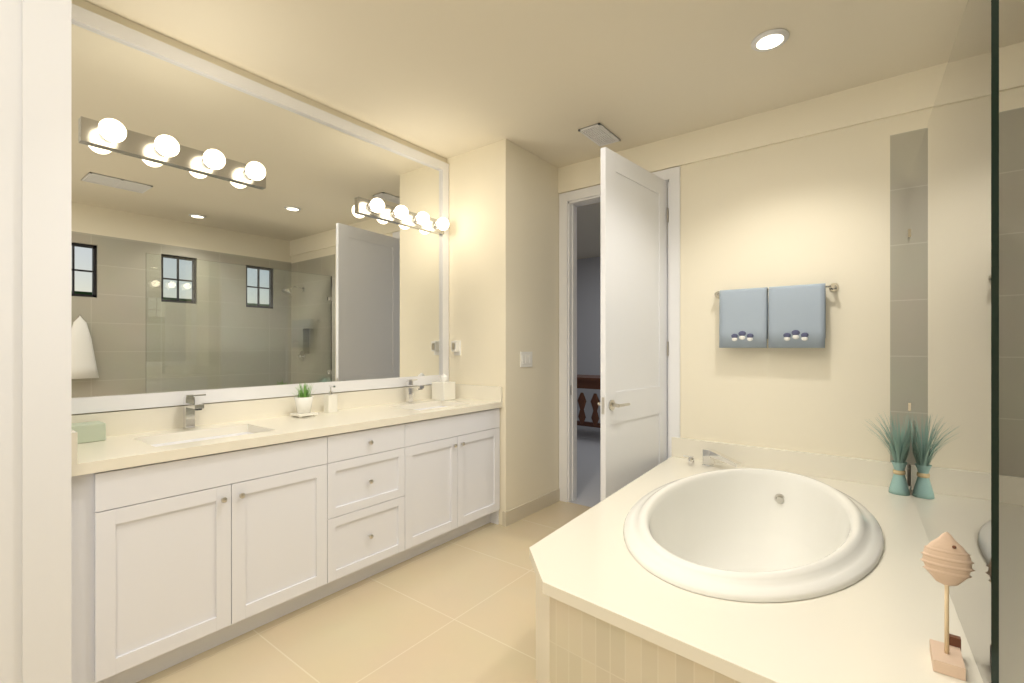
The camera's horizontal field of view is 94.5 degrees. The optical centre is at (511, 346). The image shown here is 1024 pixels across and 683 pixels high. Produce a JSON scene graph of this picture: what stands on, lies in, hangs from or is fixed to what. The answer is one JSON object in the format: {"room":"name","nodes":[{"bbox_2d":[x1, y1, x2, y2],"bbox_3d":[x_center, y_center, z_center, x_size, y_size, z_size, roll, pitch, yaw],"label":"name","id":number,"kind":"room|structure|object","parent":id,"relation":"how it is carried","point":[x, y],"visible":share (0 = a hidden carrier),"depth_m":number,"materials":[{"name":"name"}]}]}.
{"room":"bathroom","nodes":[
{"label":"bathroom","id":0,"kind":"room"},
{"bbox_2d":[0,0,70,682],"bbox_3d":[-2.172,-0.105,1.072,0.612,2.750,1.640,0,0,38],"label":"wall","id":1,"kind":"structure","parent":0,"point":[35,341],"depth_m":1.47,"materials":[{"name":"white paint"}]},
{"bbox_2d":[71,0,446,414],"bbox_3d":[-1.541,-0.105,2.487,0.120,2.750,4.890,0,0,38],"label":"wall","id":2,"kind":"structure","parent":0,"point":[86,5],"depth_m":2.49,"materials":[{"name":"beige paint"}]},
{"bbox_2d":[71,429,78,462],"bbox_3d":[-1.672,0.338,1.739,0.543,0.105,0.020,0,0,38],"label":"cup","id":3,"kind":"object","parent":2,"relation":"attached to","point":[74,435],"depth_m":1.58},
{"bbox_2d":[71,385,431,434],"bbox_3d":[-1.202,0.338,2.806,0.019,0.105,2.284,0,0,38],"label":"backsplash","id":4,"kind":"structure","parent":2,"relation":"attached to","point":[150,419],"depth_m":2.46,"materials":[{"name":"beige stone"}]},
{"bbox_2d":[71,3,448,413],"bbox_3d":[-1.150,-0.575,2.766,0.153,1.710,2.276,0,0,38],"label":"mirror","id":5,"kind":"object","parent":2,"relation":"attached to","point":[235,237],"visible":1,"depth_m":2.47,"materials":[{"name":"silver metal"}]},
{"bbox_2d":[79,116,265,188],"bbox_3d":[-1.539,-0.920,2.257,0.146,0.100,0.760,0,0,38],"label":"sconce","id":6,"kind":"object","parent":5,"relation":"attached to","point":[108,135],"depth_m":2.19,"materials":[{"name":"grey glass"}]},
{"bbox_2d":[356,196,448,234],"bbox_3d":[-0.717,-0.920,3.322,0.146,0.100,0.760,0,0,38],"label":"sconce","id":7,"kind":"object","parent":5,"relation":"attached to","point":[375,209],"depth_m":3.26,"materials":[{"name":"grey glass"}]},
{"bbox_2d":[136,501,591,682],"bbox_3d":[-0.015,1.320,1.231,4.070,0.100,4.770,0,0,38],"label":"floor","id":8,"kind":"structure","parent":0,"point":[461,609],"depth_m":2.13,"materials":[{"name":"tile"}]},
{"bbox_2d":[71,407,501,682],"bbox_3d":[-0.983,0.850,2.636,0.574,0.840,2.284,0,0,38],"label":"bathroom vanity","id":9,"kind":"object","parent":8,"relation":"on","point":[197,528],"depth_m":2.04,"materials":[{"name":"white wood"}]},
{"bbox_2d":[71,399,502,470],"bbox_3d":[-0.988,0.410,2.640,0.562,0.040,2.284,0,0,38],"label":"countertop","id":10,"kind":"structure","parent":9,"relation":"on","point":[116,449],"depth_m":2.17,"materials":[{"name":"beige stone"}]},
{"bbox_2d":[71,421,105,443],"bbox_3d":[-1.775,0.353,1.950,0.105,0.072,0.135,0,0,38],"label":"box","id":11,"kind":"object","parent":10,"relation":"on","point":[93,431],"visible":0.6,"depth_m":1.94,"materials":[{"name":"green"}]},
{"bbox_2d":[183,395,206,430],"bbox_3d":[-1.486,0.309,2.247,0.150,0.162,0.092,0,0,38],"label":"faucet","id":12,"kind":"object","parent":10,"relation":"on","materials":[{"name":"silver metal"}]},
{"bbox_2d":[131,423,278,446],"bbox_3d":[-1.366,0.474,2.124,0.310,0.163,0.480,0,0,38],"label":"sink","id":13,"kind":"object","parent":10,"relation":"in","point":[232,428],"depth_m":2.22,"materials":[{"name":"white ceramic"}]},
{"bbox_2d":[289,382,317,417],"bbox_3d":[-1.177,0.291,2.664,0.134,0.197,0.145,0,0,38],"label":"plant pot","id":14,"kind":"object","parent":10,"relation":"on","point":[303,400],"visible":1,"depth_m":2.63,"materials":[{"name":"white ceramic"}]},
{"bbox_2d":[324,385,336,412],"bbox_3d":[-1.077,0.309,2.817,0.070,0.160,0.060,0,0,38],"label":"soap dispenser","id":15,"kind":"object","parent":10,"relation":"on","point":[330,402],"visible":1,"depth_m":2.80,"materials":[{"name":"white ceramic"}]},
{"bbox_2d":[407,379,422,402],"bbox_3d":[-0.664,0.309,3.311,0.150,0.162,0.092,0,0,38],"label":"faucet","id":16,"kind":"object","parent":10,"relation":"on","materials":[{"name":"silver metal"}]},
{"bbox_2d":[395,399,470,410],"bbox_3d":[-0.544,0.474,3.188,0.310,0.163,0.480,0,0,38],"label":"sink","id":17,"kind":"object","parent":10,"relation":"in","point":[431,405],"depth_m":3.29,"materials":[{"name":"white ceramic"}]},
{"bbox_2d":[432,374,454,400],"bbox_3d":[-0.507,0.294,3.514,0.124,0.190,0.124,0,0,38],"label":"tissue box","id":18,"kind":"object","parent":10,"relation":"on","point":[443,389],"visible":1,"depth_m":3.47,"materials":[{"name":"white ceramic"}]},
{"bbox_2d":[529,437,1023,682],"bbox_3d":[1.365,0.953,1.769,2.297,0.635,2.224,0,0,38],"label":"tub deck","id":19,"kind":"object","parent":8,"relation":"on","point":[694,561],"visible":1,"depth_m":1.55,"materials":[{"name":"white stone"}]},
{"bbox_2d":[865,410,910,495],"bbox_3d":[1.964,0.552,2.496,0.212,0.433,0.288,0,0,38],"label":"vase","id":20,"kind":"object","parent":19,"relation":"on","point":[899,450],"visible":1,"depth_m":2.48,"materials":[{"name":"teal"}]},
{"bbox_2d":[920,532,974,680],"bbox_3d":[1.056,0.608,1.149,0.100,0.322,0.110,0,0,38],"label":"decor","id":21,"kind":"object","parent":19,"relation":"on","point":[946,559],"visible":1,"depth_m":1.14,"materials":[{"name":"beige wood"}]},
{"bbox_2d":[907,0,998,682],"bbox_3d":[1.596,-0.066,1.792,0.078,1.668,1.906,0,0,38],"label":"wall","id":22,"kind":"structure","parent":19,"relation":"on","point":[953,402],"depth_m":1.28,"materials":[{"name":"clear"}]},
{"bbox_2d":[447,139,558,524],"bbox_3d":[-0.059,-0.105,3.824,0.590,2.750,0.720,0,0,38],"label":"wall","id":23,"kind":"structure","parent":0,"point":[503,253],"depth_m":3.56,"materials":[{"name":"beige paint"}]},
{"bbox_2d":[451,341,460,355],"bbox_3d":[-0.433,0.007,3.626,0.070,0.115,0.050,0,0,38],"label":"electrical outlet plate","id":24,"kind":"object","parent":23,"relation":"attached to","point":[456,347],"visible":1,"depth_m":3.62,"materials":[{"name":"white plastic"}]},
{"bbox_2d":[455,384,502,402],"bbox_3d":[-0.288,0.338,3.530,0.543,0.105,0.020,0,0,38],"label":"backsplash","id":25,"kind":"structure","parent":23,"relation":"attached to","point":[462,391],"depth_m":3.49,"materials":[{"name":"beige stone"}]},
{"bbox_2d":[520,352,531,366],"bbox_3d":[0.109,0.092,3.549,0.010,0.115,0.150,0,0,38],"label":"switch plate","id":26,"kind":"object","parent":23,"relation":"attached to","point":[525,359],"visible":1,"depth_m":3.54,"materials":[{"name":"white plastic"}]},
{"bbox_2d":[502,488,559,526],"bbox_3d":[0.163,1.220,3.635,0.032,0.100,0.716,0,0,38],"label":"baseboard","id":27,"kind":"structure","parent":23,"relation":"attached to","point":[515,514],"depth_m":3.55,"materials":[{"name":"beige"}]},
{"bbox_2d":[84,0,1023,258],"bbox_3d":[0.278,-1.530,3.311,6.150,0.100,8.420,0,0,38],"label":"ceiling","id":28,"kind":"structure","parent":0,"point":[545,80],"depth_m":2.41,"materials":[{"name":"beige paint"}]},
{"bbox_2d":[578,123,619,146],"bbox_3d":[0.612,-1.474,3.293,0.160,0.010,0.320,0,0,38],"label":"ceiling vent","id":29,"kind":"object","parent":28,"relation":"in","point":[599,134],"visible":0.98,"depth_m":3.27,"materials":[{"name":"grey"}]},
{"bbox_2d":[751,29,788,51],"bbox_3d":[1.241,-1.472,2.276,0.164,0.011,0.164,0,0,38],"label":"recessed light","id":30,"kind":"object","parent":28,"relation":"in","point":[771,39],"visible":0.98,"depth_m":2.27,"materials":[{"name":"white"}]},
{"bbox_2d":[571,425,667,506],"bbox_3d":[1.202,1.319,5.611,4.800,0.101,3.650,0,0,38],"label":"floor","id":31,"kind":"structure","parent":0,"point":[588,466],"depth_m":5.07,"materials":[{"name":"grey"}]},
{"bbox_2d":[577,374,600,427],"bbox_3d":[1.052,0.840,6.644,1.460,0.860,0.580,0,0,38],"label":"railing","id":32,"kind":"object","parent":31,"relation":"on","point":[588,381],"visible":0.17,"depth_m":6.37,"materials":[{"name":"brown wood"}]},
{"bbox_2d":[577,248,667,431],"bbox_3d":[2.355,-0.105,7.103,5.040,2.750,0.120,0,0,38],"label":"wall","id":33,"kind":"structure","parent":0,"point":[588,316],"depth_m":7.84,"materials":[{"name":"white paint"}]},
{"bbox_2d":[558,41,1023,483],"bbox_3d":[1.521,-0.105,3.120,3.950,2.750,0.142,0,0,38],"label":"wall","id":34,"kind":"structure","parent":0,"point":[829,208],"depth_m":2.80,"materials":[{"name":"beige paint"}]},
{"bbox_2d":[559,166,679,501],"bbox_3d":[0.827,0.003,3.670,0.990,2.535,0.152,0,0,38],"label":"door frame","id":35,"kind":"structure","parent":34,"relation":"attached to","point":[570,202],"depth_m":3.87,"materials":[{"name":"white wood"}]},
{"bbox_2d":[598,147,668,500],"bbox_3d":[0.799,0.042,3.103,0.179,2.440,0.813,0,0,38],"label":"door","id":36,"kind":"structure","parent":34,"relation":"in","point":[634,342],"depth_m":3.02,"materials":[{"name":"white wood"}]},
{"bbox_2d":[714,283,838,347],"bbox_3d":[1.607,-0.184,2.929,0.684,0.379,0.098,0,0,38],"label":"towel rail","id":37,"kind":"object","parent":34,"relation":"attached to","point":[793,316],"visible":1,"depth_m":2.88,"materials":[{"name":"fabric"}]},
{"bbox_2d":[719,287,767,347],"bbox_3d":[1.469,-0.183,3.009,0.276,0.376,0.056,0,0,38],"label":"towel","id":38,"kind":"object","parent":37,"relation":"hanging from","point":[743,313],"depth_m":2.99,"materials":[{"name":"blue"}]},
{"bbox_2d":[768,283,825,347],"bbox_3d":[1.701,-0.183,2.830,0.290,0.376,0.057,0,0,38],"label":"towel","id":39,"kind":"object","parent":37,"relation":"hanging from","point":[796,313],"depth_m":2.81,"materials":[{"name":"blue"}]}
]}

